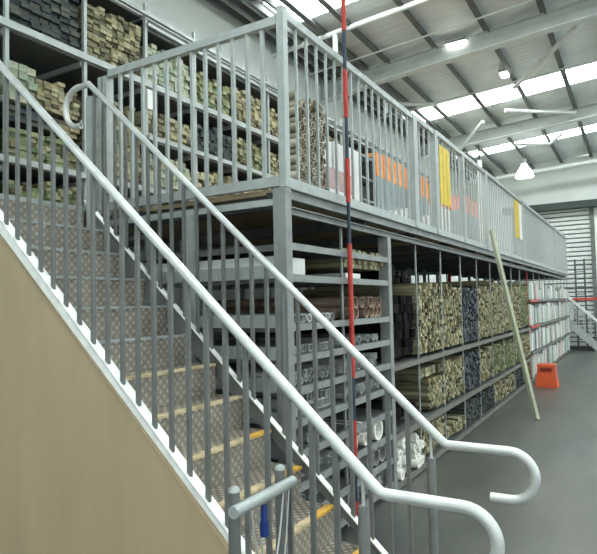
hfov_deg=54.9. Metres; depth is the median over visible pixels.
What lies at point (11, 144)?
plank
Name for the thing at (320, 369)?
steel section
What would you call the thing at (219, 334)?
steel section
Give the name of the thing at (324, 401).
steel section
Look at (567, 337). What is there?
pack
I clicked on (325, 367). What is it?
steel section
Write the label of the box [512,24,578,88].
beam
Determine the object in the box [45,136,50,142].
plank
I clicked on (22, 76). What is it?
plank
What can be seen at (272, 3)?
beam
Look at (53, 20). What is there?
plank
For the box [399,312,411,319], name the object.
plank
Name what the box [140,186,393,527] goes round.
rack
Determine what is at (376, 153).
carton
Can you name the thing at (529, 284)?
pack
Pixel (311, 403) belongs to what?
steel section
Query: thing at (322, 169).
cardboard tube
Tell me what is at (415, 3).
beam
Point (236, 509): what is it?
barrier
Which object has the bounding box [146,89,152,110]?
price card
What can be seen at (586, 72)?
window
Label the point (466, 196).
carton
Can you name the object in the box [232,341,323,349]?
steel section
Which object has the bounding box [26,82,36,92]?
plank
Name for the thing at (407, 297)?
plank
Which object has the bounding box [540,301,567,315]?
pack
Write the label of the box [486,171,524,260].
guard rail
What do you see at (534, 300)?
rack
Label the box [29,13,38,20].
plank
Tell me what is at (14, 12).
plank
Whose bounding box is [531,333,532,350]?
pack
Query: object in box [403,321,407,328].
plank
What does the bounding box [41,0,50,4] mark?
plank
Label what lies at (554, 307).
pack
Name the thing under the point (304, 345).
steel section
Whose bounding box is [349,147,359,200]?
carton
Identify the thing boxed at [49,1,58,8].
plank
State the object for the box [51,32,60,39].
plank
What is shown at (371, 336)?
steel section
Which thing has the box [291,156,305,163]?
cardboard tube
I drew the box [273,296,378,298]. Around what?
plank
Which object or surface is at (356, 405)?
plank
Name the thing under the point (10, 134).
plank
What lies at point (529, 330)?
pack
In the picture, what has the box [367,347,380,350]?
plank
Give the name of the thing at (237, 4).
beam
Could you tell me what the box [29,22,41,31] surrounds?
plank
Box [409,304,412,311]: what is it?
plank
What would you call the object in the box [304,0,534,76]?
beam
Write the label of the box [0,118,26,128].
plank
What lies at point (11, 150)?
plank
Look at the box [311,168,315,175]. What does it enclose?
cardboard tube
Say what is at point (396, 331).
plank
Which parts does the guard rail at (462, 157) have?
post, rail, post, rail, post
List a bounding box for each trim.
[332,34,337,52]
[399,102,437,105]
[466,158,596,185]
[503,199,596,214]
[504,109,575,113]
[513,143,549,145]
[525,24,580,79]
[550,133,562,144]
[589,207,596,340]
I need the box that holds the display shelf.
[354,149,373,205]
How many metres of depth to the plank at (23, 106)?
5.23 m
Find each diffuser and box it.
[446,40,465,47]
[500,71,508,77]
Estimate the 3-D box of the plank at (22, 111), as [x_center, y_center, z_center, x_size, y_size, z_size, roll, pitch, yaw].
[-2.949,-1.454,5.421,1.150,0.040,0.091,-3,-3,30]
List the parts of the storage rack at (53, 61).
upright frame, upright frame, upright frame, upright frame, upright frame, upright frame, upright frame, upright frame, upright frame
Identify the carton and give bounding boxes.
[293,258,304,274]
[309,273,359,278]
[322,139,331,167]
[323,166,351,194]
[326,187,351,198]
[331,141,343,172]
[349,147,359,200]
[363,152,383,177]
[375,175,384,209]
[382,155,390,181]
[384,179,391,210]
[393,162,396,184]
[394,184,397,209]
[399,163,404,186]
[399,186,405,208]
[404,168,406,188]
[405,189,407,207]
[422,176,427,198]
[423,197,428,215]
[441,207,445,229]
[445,209,450,231]
[451,195,458,209]
[452,210,459,235]
[466,196,469,213]
[472,216,475,240]
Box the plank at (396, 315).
[394,313,398,321]
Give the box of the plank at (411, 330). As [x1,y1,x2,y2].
[409,328,414,336]
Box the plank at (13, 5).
[0,2,19,11]
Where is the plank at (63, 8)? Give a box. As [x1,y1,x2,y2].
[59,5,69,13]
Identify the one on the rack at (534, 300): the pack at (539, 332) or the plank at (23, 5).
the pack at (539, 332)
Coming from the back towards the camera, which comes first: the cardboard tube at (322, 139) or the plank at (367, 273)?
the plank at (367, 273)
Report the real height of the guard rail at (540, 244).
1.303 m
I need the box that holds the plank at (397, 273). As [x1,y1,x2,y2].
[392,271,400,276]
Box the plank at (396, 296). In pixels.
[395,295,398,303]
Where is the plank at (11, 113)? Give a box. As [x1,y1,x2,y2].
[0,111,14,116]
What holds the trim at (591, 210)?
attached to the wall at (578, 183)
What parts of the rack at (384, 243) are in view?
post, post, post, post, post, post, post, post, post, post, post, post, post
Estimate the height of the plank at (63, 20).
0.046 m
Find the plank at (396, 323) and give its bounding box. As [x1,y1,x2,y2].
[394,322,398,329]
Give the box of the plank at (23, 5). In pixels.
[19,1,31,11]
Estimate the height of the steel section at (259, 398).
0.068 m
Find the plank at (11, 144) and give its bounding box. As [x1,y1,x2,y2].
[0,141,14,148]
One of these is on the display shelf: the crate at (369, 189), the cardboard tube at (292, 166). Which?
the crate at (369, 189)
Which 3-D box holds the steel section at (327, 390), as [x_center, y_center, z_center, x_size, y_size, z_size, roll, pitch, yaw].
[-0.431,0.938,4.889,1.550,0.068,0.068,-3,-3,30]
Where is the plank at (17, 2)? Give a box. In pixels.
[0,0,19,5]
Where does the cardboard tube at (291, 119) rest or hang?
on the cardboard tube at (291, 125)
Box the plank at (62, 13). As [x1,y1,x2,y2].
[57,10,69,18]
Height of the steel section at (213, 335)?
0.065 m
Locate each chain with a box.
[250,493,283,553]
[257,489,289,553]
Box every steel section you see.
[200,362,312,372]
[200,363,309,374]
[202,363,311,373]
[213,335,355,342]
[213,336,340,344]
[213,337,339,345]
[213,340,325,348]
[213,341,311,343]
[213,342,305,351]
[213,344,295,353]
[216,343,303,352]
[216,393,276,408]
[219,334,328,335]
[228,342,312,351]
[229,366,305,375]
[230,367,296,372]
[231,314,311,321]
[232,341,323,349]
[232,369,296,378]
[234,371,270,378]
[235,340,327,348]
[241,363,322,371]
[245,332,377,340]
[245,333,367,334]
[246,314,305,322]
[246,334,360,338]
[249,312,334,320]
[249,335,360,343]
[261,313,329,320]
[262,314,303,322]
[271,333,374,340]
[294,334,368,341]
[295,363,329,369]
[296,434,307,442]
[301,364,328,370]
[301,490,309,500]
[303,393,307,401]
[305,358,345,365]
[307,401,313,408]
[308,391,311,400]
[312,389,324,398]
[312,398,321,407]
[318,372,323,377]
[320,454,330,462]
[322,387,329,397]
[322,398,326,406]
[325,477,332,486]
[327,387,347,392]
[334,366,341,372]
[335,393,342,399]
[355,362,359,368]
[357,378,375,383]
[358,486,367,494]
[360,352,369,358]
[362,352,376,358]
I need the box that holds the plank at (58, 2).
[51,0,60,4]
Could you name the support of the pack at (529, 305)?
on the rack at (534, 300)
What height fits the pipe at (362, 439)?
0.107 m
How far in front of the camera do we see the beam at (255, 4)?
11.06 m
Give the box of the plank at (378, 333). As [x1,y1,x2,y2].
[255,332,380,339]
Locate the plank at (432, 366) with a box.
[414,365,434,369]
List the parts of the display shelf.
panel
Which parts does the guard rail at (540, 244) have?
rail, rail, post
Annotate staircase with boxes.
[0,60,540,553]
[568,296,596,350]
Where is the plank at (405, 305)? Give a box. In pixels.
[404,304,407,311]
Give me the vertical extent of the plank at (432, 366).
0.046 m
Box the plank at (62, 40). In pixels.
[60,38,67,44]
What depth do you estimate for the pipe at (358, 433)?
4.84 m
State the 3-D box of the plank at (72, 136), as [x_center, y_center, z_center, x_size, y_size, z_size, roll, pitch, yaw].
[-2.697,-1.348,5.877,1.150,0.040,0.108,-3,-3,30]
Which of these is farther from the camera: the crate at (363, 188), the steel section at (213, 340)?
the crate at (363, 188)
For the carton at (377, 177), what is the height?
0.687 m
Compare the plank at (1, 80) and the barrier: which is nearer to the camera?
the barrier
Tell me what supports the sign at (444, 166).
attached to the guard rail at (462, 157)
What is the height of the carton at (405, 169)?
0.277 m
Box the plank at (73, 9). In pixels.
[70,5,77,13]
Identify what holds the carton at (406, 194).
on the floor at (317, 221)
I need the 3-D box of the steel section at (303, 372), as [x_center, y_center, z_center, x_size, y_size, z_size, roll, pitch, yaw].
[-0.624,0.740,4.623,1.550,0.046,0.048,-3,-3,30]
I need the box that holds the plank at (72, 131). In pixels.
[69,127,79,134]
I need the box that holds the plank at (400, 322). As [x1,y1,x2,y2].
[397,321,402,329]
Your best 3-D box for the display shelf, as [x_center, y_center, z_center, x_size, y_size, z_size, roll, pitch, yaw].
[0.558,-0.958,6.646,0.500,0.887,0.450,-3,-3,30]
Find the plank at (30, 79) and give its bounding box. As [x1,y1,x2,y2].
[26,76,34,82]
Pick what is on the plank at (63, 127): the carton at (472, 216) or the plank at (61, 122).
the plank at (61, 122)
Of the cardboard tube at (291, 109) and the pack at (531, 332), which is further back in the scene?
the pack at (531, 332)
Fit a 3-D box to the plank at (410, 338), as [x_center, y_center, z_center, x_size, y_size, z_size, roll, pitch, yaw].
[0.561,0.722,6.514,1.500,0.086,0.102,-3,-3,30]
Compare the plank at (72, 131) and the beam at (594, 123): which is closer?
the plank at (72, 131)
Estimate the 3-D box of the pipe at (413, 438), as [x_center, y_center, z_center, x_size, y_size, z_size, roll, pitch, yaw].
[0.607,1.738,6.421,1.500,0.088,0.090,-3,-3,30]
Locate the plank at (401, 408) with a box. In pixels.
[358,404,404,416]
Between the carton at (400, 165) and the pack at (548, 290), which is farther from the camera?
the pack at (548, 290)
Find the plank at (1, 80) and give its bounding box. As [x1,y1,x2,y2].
[0,78,11,86]
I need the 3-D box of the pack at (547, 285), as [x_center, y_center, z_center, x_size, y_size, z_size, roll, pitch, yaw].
[6.476,0.417,15.902,0.900,0.396,0.239,-3,-3,30]
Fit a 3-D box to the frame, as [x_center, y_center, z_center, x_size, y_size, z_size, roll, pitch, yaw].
[10.605,0.944,20.678,2.400,3.200,0.570,-3,-3,30]
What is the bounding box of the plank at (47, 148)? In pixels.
[45,146,50,152]
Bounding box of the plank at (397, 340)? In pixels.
[395,339,399,347]
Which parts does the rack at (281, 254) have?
post, post, panel, post, post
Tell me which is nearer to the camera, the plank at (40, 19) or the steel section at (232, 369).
the steel section at (232, 369)
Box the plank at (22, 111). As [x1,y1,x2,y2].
[20,108,26,114]
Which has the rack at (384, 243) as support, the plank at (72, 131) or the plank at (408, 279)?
the plank at (408, 279)
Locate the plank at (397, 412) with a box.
[356,407,399,420]
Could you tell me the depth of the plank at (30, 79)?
5.23 m
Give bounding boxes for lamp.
[445,36,466,47]
[498,68,509,77]
[516,146,533,178]
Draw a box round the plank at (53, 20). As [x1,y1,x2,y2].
[48,16,59,25]
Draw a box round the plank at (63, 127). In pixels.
[59,124,68,130]
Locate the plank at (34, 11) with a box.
[29,7,40,16]
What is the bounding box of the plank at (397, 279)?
[393,277,399,282]
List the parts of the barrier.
post, post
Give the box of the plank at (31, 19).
[28,18,39,24]
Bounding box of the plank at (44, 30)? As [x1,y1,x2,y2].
[39,27,51,35]
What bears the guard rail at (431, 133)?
on the floor at (317, 221)
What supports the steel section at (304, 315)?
on the rack at (281, 254)
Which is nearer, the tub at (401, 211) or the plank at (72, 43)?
the plank at (72, 43)
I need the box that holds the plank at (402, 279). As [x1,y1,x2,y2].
[303,277,404,286]
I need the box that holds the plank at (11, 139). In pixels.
[0,137,14,143]
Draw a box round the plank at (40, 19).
[39,18,47,24]
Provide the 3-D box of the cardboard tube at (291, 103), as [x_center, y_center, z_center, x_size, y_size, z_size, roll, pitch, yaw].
[-0.053,-1.306,4.367,0.140,0.062,0.062,-3,-3,30]
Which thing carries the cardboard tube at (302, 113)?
on the cardboard tube at (291, 119)
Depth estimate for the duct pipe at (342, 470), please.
4.85 m
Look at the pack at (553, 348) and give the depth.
15.76 m
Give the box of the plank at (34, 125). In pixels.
[20,121,37,129]
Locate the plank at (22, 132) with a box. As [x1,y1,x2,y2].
[20,129,26,135]
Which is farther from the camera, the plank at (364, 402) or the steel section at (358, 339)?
the plank at (364, 402)
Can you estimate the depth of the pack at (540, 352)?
14.23 m
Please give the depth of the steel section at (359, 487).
5.05 m
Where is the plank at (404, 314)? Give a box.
[401,312,406,320]
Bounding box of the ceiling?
[221,0,596,175]
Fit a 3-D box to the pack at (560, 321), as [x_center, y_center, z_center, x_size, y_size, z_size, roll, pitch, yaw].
[7.612,1.588,17.704,0.900,0.498,0.323,-3,-3,30]
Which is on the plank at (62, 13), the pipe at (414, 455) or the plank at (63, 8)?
the plank at (63, 8)
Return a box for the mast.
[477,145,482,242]
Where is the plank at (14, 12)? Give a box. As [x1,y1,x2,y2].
[0,7,20,17]
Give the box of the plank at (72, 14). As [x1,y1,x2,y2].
[70,11,77,18]
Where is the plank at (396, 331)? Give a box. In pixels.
[395,330,398,338]
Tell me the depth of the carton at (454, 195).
10.05 m
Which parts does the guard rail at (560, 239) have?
post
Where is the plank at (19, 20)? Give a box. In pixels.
[18,19,28,25]
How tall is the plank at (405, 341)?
0.086 m
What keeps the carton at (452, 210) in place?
on the floor at (317, 221)
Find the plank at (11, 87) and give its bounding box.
[0,84,14,93]
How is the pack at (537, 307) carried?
on the rack at (534, 300)
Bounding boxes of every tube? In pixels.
[213,307,354,318]
[216,296,357,308]
[289,90,298,99]
[289,99,300,106]
[289,106,300,115]
[289,108,304,116]
[289,115,301,122]
[289,122,300,131]
[290,124,304,132]
[290,131,302,138]
[290,138,301,147]
[290,147,301,154]
[290,154,295,163]
[290,163,303,170]
[290,171,300,178]
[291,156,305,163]
[300,98,311,105]
[300,102,305,109]
[300,117,305,125]
[300,149,306,156]
[300,172,305,179]
[309,122,314,129]
[310,161,316,168]
[311,111,321,118]
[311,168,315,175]
[312,176,316,183]
[320,134,324,141]
[320,164,324,171]
[354,308,358,318]
[357,296,364,307]
[358,307,368,317]
[364,296,372,306]
[367,307,373,317]
[372,306,377,316]
[375,297,380,306]
[376,306,380,316]
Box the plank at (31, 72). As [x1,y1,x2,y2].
[27,67,35,77]
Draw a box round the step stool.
[535,363,559,387]
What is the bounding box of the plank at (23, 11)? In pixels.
[20,8,28,15]
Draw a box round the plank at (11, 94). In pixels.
[0,91,14,106]
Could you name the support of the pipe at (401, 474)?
on the rack at (384, 243)
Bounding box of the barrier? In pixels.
[228,464,297,553]
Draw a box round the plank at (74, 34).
[68,30,79,38]
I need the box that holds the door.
[517,208,594,345]
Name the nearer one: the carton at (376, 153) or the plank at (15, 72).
the plank at (15, 72)
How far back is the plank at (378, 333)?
5.71 m
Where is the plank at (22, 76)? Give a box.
[17,71,27,81]
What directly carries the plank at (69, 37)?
on the plank at (72, 43)
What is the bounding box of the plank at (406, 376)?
[370,373,422,378]
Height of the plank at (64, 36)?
0.046 m
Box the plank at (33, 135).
[26,132,37,138]
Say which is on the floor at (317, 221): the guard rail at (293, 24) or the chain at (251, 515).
the guard rail at (293, 24)
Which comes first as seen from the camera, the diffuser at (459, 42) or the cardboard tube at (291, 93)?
the cardboard tube at (291, 93)
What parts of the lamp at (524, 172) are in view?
lamp shade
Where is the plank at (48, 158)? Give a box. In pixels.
[44,156,50,160]
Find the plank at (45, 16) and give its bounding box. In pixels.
[38,11,50,20]
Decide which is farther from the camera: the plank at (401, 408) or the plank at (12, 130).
the plank at (401, 408)
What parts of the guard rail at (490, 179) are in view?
post, rail, rail, post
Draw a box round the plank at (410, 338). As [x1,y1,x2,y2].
[408,337,412,345]
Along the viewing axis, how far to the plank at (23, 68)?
5.12 m
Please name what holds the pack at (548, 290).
on the rack at (534, 300)
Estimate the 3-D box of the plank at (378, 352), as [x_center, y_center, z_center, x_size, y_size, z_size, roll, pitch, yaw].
[0.234,0.793,5.955,1.500,0.086,0.099,-3,-3,30]
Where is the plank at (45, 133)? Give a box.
[43,130,50,135]
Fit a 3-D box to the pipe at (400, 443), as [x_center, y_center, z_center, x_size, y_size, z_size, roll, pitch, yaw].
[0.396,1.666,6.022,1.500,0.105,0.108,-3,-3,30]
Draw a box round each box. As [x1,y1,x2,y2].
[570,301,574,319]
[578,308,585,319]
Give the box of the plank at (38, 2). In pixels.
[28,0,40,4]
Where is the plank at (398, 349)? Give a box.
[396,348,400,356]
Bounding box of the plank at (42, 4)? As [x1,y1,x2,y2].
[40,2,48,8]
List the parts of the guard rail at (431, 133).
post, rail, rail, post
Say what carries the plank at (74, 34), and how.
on the plank at (69, 37)
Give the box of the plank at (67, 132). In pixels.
[45,130,69,138]
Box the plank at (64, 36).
[61,33,67,39]
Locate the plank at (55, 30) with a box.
[50,27,60,34]
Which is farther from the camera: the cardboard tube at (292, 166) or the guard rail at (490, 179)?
the guard rail at (490, 179)
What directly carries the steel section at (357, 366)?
on the rack at (281, 254)
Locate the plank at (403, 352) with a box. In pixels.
[399,347,405,355]
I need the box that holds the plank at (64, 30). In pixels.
[58,26,69,34]
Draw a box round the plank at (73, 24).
[67,20,78,28]
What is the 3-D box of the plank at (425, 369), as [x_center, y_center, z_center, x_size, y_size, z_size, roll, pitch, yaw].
[0.809,1.085,6.901,1.500,0.046,0.102,-3,-3,30]
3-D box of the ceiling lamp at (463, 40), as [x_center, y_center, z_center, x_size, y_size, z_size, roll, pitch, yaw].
[3.241,-4.671,11.609,0.420,0.120,0.500,-3,-3,30]
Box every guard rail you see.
[98,16,278,210]
[287,12,417,226]
[414,114,438,233]
[435,130,488,248]
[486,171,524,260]
[522,201,556,270]
[555,228,567,273]
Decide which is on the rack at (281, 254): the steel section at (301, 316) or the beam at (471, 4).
the steel section at (301, 316)
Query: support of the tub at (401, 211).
on the floor at (317, 221)
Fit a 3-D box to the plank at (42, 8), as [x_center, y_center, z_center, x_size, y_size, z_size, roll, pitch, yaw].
[-2.838,-2.460,5.641,1.150,0.046,0.097,-3,-3,30]
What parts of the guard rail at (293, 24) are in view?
rail, rail, post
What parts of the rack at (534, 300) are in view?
post, post, post, post, post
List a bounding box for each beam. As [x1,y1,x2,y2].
[206,0,468,180]
[225,0,473,178]
[244,0,475,174]
[262,0,413,113]
[271,0,431,57]
[279,0,494,175]
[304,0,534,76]
[317,0,507,173]
[318,0,596,104]
[374,59,596,119]
[393,0,534,168]
[420,103,596,158]
[450,123,596,155]
[456,120,484,155]
[465,0,562,162]
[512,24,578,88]
[536,0,592,156]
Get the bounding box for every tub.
[390,209,406,216]
[422,215,429,224]
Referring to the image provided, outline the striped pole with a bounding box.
[341,0,358,516]
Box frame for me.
[562,259,596,345]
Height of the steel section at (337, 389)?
0.046 m
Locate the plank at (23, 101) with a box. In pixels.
[2,95,26,106]
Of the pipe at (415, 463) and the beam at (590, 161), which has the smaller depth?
the pipe at (415, 463)
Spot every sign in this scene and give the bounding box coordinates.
[439,144,450,207]
[514,199,519,238]
[519,204,522,239]
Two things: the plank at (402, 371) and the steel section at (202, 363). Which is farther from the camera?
the plank at (402, 371)
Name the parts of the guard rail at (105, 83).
post, post, rail, rail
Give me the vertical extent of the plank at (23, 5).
0.046 m
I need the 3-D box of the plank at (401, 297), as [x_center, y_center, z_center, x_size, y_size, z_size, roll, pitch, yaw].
[0.433,0.266,6.352,1.500,0.086,0.097,-3,-3,30]
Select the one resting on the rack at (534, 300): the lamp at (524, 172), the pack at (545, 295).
the pack at (545, 295)
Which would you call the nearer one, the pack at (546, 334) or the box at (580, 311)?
the pack at (546, 334)
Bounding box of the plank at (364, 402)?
[362,402,400,406]
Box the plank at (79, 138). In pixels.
[73,136,81,142]
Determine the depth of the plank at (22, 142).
5.12 m
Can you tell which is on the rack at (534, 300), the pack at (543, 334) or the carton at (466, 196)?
the pack at (543, 334)
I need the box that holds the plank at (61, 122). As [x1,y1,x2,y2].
[58,120,67,125]
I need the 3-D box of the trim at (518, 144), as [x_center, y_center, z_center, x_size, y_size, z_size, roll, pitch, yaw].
[7.403,-4.188,18.139,2.805,0.628,0.080,1,-4,-45]
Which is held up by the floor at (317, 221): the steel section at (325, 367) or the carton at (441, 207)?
the carton at (441, 207)
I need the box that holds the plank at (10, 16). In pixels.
[9,14,17,21]
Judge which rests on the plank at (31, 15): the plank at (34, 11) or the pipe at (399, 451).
the plank at (34, 11)
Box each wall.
[89,0,467,336]
[465,152,596,300]
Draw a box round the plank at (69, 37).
[67,36,77,42]
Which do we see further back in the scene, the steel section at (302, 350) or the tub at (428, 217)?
the tub at (428, 217)
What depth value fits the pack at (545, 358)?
14.46 m
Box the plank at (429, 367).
[411,366,430,370]
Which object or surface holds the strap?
attached to the barrier
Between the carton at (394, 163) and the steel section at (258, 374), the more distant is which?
the carton at (394, 163)
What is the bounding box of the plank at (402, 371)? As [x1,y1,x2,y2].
[380,369,420,374]
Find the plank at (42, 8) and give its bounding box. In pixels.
[40,6,50,14]
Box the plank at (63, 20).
[58,16,68,24]
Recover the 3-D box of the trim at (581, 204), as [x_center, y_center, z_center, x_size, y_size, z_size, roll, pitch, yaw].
[12.095,-2.783,20.573,9.090,0.250,0.445,-3,-3,30]
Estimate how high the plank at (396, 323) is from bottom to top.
0.086 m
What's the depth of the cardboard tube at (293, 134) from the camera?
4.33 m
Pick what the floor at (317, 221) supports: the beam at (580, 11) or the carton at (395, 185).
the carton at (395, 185)
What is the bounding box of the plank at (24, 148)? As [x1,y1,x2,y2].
[20,145,26,150]
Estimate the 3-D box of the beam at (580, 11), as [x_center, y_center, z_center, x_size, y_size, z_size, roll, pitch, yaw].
[9.098,-5.258,7.994,20.000,1.835,0.200,-3,-3,30]
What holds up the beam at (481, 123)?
attached to the ceiling
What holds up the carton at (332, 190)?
on the floor at (317, 221)
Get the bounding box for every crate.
[362,186,365,198]
[366,189,370,200]
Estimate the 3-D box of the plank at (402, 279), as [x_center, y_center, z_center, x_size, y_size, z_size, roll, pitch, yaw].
[0.454,0.063,6.396,1.500,0.056,0.087,-3,-3,30]
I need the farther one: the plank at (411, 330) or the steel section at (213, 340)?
the plank at (411, 330)
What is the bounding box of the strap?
[260,504,268,537]
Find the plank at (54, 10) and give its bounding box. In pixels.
[49,6,59,14]
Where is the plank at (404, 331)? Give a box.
[402,329,407,337]
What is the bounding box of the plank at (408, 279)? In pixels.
[295,278,410,287]
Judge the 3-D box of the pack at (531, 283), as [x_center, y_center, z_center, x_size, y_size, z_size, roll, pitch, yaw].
[5.028,0.345,13.511,0.900,0.378,0.248,-3,-3,30]
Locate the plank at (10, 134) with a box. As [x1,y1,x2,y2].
[0,132,14,138]
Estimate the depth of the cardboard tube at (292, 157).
4.28 m
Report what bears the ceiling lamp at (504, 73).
attached to the ceiling
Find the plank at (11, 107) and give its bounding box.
[0,104,14,111]
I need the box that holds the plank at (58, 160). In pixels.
[56,158,62,163]
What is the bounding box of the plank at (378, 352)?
[359,350,380,359]
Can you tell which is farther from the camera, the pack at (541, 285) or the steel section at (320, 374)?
the pack at (541, 285)
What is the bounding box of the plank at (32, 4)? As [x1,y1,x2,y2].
[29,1,39,9]
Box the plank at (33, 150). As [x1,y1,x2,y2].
[26,147,36,152]
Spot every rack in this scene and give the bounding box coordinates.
[0,0,447,310]
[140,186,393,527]
[240,237,532,489]
[448,271,570,380]
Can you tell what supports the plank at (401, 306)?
on the plank
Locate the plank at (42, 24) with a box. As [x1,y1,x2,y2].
[40,22,49,29]
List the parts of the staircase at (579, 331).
handrail, handrail, kick plate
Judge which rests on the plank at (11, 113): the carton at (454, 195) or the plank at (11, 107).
the plank at (11, 107)
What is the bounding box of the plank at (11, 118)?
[0,115,14,126]
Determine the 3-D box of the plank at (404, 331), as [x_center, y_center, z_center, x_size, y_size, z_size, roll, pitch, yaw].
[0.491,0.629,6.433,1.500,0.086,0.101,-3,-3,30]
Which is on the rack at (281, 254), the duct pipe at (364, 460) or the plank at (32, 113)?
the duct pipe at (364, 460)
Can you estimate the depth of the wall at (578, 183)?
22.20 m
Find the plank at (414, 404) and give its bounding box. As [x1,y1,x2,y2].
[371,399,415,407]
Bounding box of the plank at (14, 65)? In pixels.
[9,60,17,69]
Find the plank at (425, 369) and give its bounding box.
[408,367,427,371]
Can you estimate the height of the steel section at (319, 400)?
0.068 m
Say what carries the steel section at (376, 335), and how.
on the rack at (281, 254)
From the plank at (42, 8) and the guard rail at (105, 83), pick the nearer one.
the guard rail at (105, 83)
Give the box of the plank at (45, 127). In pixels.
[31,124,49,132]
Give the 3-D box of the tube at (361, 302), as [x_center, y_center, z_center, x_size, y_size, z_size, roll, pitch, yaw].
[-0.088,0.251,5.394,1.500,0.098,0.100,-3,-3,30]
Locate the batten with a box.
[489,229,539,419]
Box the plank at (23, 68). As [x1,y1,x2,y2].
[17,63,27,72]
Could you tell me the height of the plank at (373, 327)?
0.086 m
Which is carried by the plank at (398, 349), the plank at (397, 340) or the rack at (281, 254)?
the plank at (397, 340)
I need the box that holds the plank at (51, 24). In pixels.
[48,22,57,28]
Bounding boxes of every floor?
[2,188,567,280]
[334,350,596,553]
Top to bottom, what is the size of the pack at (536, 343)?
0.431 m
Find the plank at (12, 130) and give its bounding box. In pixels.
[0,127,14,133]
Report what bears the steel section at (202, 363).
on the steel section
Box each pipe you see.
[322,418,364,434]
[324,421,359,437]
[326,437,357,448]
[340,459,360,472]
[358,432,366,445]
[360,453,373,469]
[364,421,382,440]
[372,449,379,465]
[377,445,385,461]
[378,470,384,479]
[397,438,405,448]
[397,448,402,459]
[397,460,400,471]
[398,469,404,480]
[402,454,405,465]
[404,450,417,458]
[410,434,418,443]
[410,443,416,451]
[411,459,420,468]
[416,442,421,450]
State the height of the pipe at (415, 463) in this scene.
0.088 m
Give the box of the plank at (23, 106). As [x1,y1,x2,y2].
[20,104,32,109]
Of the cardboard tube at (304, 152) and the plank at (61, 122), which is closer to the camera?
the cardboard tube at (304, 152)
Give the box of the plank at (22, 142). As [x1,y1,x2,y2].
[20,140,26,145]
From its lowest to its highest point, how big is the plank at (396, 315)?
0.086 m
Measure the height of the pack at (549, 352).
0.475 m
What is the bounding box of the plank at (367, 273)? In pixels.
[308,271,378,276]
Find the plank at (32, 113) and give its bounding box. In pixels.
[26,111,37,116]
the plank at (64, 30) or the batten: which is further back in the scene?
the batten
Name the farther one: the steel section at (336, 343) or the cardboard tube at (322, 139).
the steel section at (336, 343)
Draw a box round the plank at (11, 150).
[0,147,14,153]
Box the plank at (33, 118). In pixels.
[31,115,37,122]
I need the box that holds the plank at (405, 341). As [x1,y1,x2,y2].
[400,338,408,346]
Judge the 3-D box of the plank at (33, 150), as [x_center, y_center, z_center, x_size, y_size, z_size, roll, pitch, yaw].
[-2.891,-1.123,5.468,1.150,0.040,0.084,-3,-3,30]
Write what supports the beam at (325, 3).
attached to the wall at (578, 183)
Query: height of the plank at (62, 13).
0.046 m
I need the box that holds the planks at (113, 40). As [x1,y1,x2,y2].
[0,4,530,457]
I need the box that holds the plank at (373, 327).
[294,323,379,331]
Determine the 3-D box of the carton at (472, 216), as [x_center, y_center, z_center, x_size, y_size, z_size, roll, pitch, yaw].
[3.144,-0.755,10.869,0.350,0.767,0.340,-3,-3,30]
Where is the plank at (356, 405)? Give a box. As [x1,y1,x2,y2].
[356,405,400,416]
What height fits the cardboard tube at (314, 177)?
0.062 m
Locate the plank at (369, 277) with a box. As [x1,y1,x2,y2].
[360,276,378,279]
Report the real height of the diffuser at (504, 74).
0.050 m
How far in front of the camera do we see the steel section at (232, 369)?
4.25 m
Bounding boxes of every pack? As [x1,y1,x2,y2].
[495,281,531,291]
[520,283,531,298]
[522,330,531,351]
[527,304,532,325]
[527,357,533,377]
[528,302,549,320]
[528,354,536,374]
[531,283,533,298]
[531,303,541,322]
[531,330,538,348]
[531,332,534,349]
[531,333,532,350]
[534,283,537,298]
[535,306,539,322]
[535,307,536,323]
[537,350,544,362]
[538,284,543,292]
[538,331,540,347]
[539,325,549,341]
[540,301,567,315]
[541,305,544,322]
[542,328,544,345]
[543,349,546,362]
[544,286,546,298]
[545,284,550,298]
[545,323,556,339]
[545,328,547,344]
[546,346,550,362]
[547,289,549,298]
[549,325,552,341]
[550,285,555,298]
[552,341,558,358]
[552,345,554,361]
[553,302,560,317]
[553,306,555,318]
[555,320,561,336]
[563,337,566,351]
[566,335,569,349]
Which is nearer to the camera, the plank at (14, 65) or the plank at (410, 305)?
the plank at (14, 65)
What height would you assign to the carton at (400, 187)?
0.687 m
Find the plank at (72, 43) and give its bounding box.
[68,40,78,48]
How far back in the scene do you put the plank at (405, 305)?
6.04 m
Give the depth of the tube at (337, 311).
4.90 m
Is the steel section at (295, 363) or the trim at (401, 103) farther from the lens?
the trim at (401, 103)
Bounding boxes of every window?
[264,0,355,21]
[413,62,596,121]
[469,124,596,156]
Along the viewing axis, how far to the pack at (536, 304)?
14.00 m
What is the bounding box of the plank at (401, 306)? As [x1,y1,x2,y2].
[399,304,403,311]
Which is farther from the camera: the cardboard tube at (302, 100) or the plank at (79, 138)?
the plank at (79, 138)
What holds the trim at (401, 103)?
attached to the ceiling
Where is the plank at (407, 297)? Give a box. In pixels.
[406,296,409,303]
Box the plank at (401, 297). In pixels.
[398,295,403,303]
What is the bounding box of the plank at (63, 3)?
[59,0,69,8]
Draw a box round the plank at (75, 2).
[69,0,78,4]
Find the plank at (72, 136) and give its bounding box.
[58,133,76,139]
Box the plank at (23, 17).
[17,13,29,21]
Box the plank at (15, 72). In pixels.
[0,68,17,78]
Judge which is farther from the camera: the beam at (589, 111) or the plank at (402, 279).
the beam at (589, 111)
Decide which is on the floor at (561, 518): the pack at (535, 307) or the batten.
the batten
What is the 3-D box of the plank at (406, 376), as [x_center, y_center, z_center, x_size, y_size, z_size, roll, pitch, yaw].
[0.703,1.128,6.705,1.500,0.046,0.103,-3,-3,30]

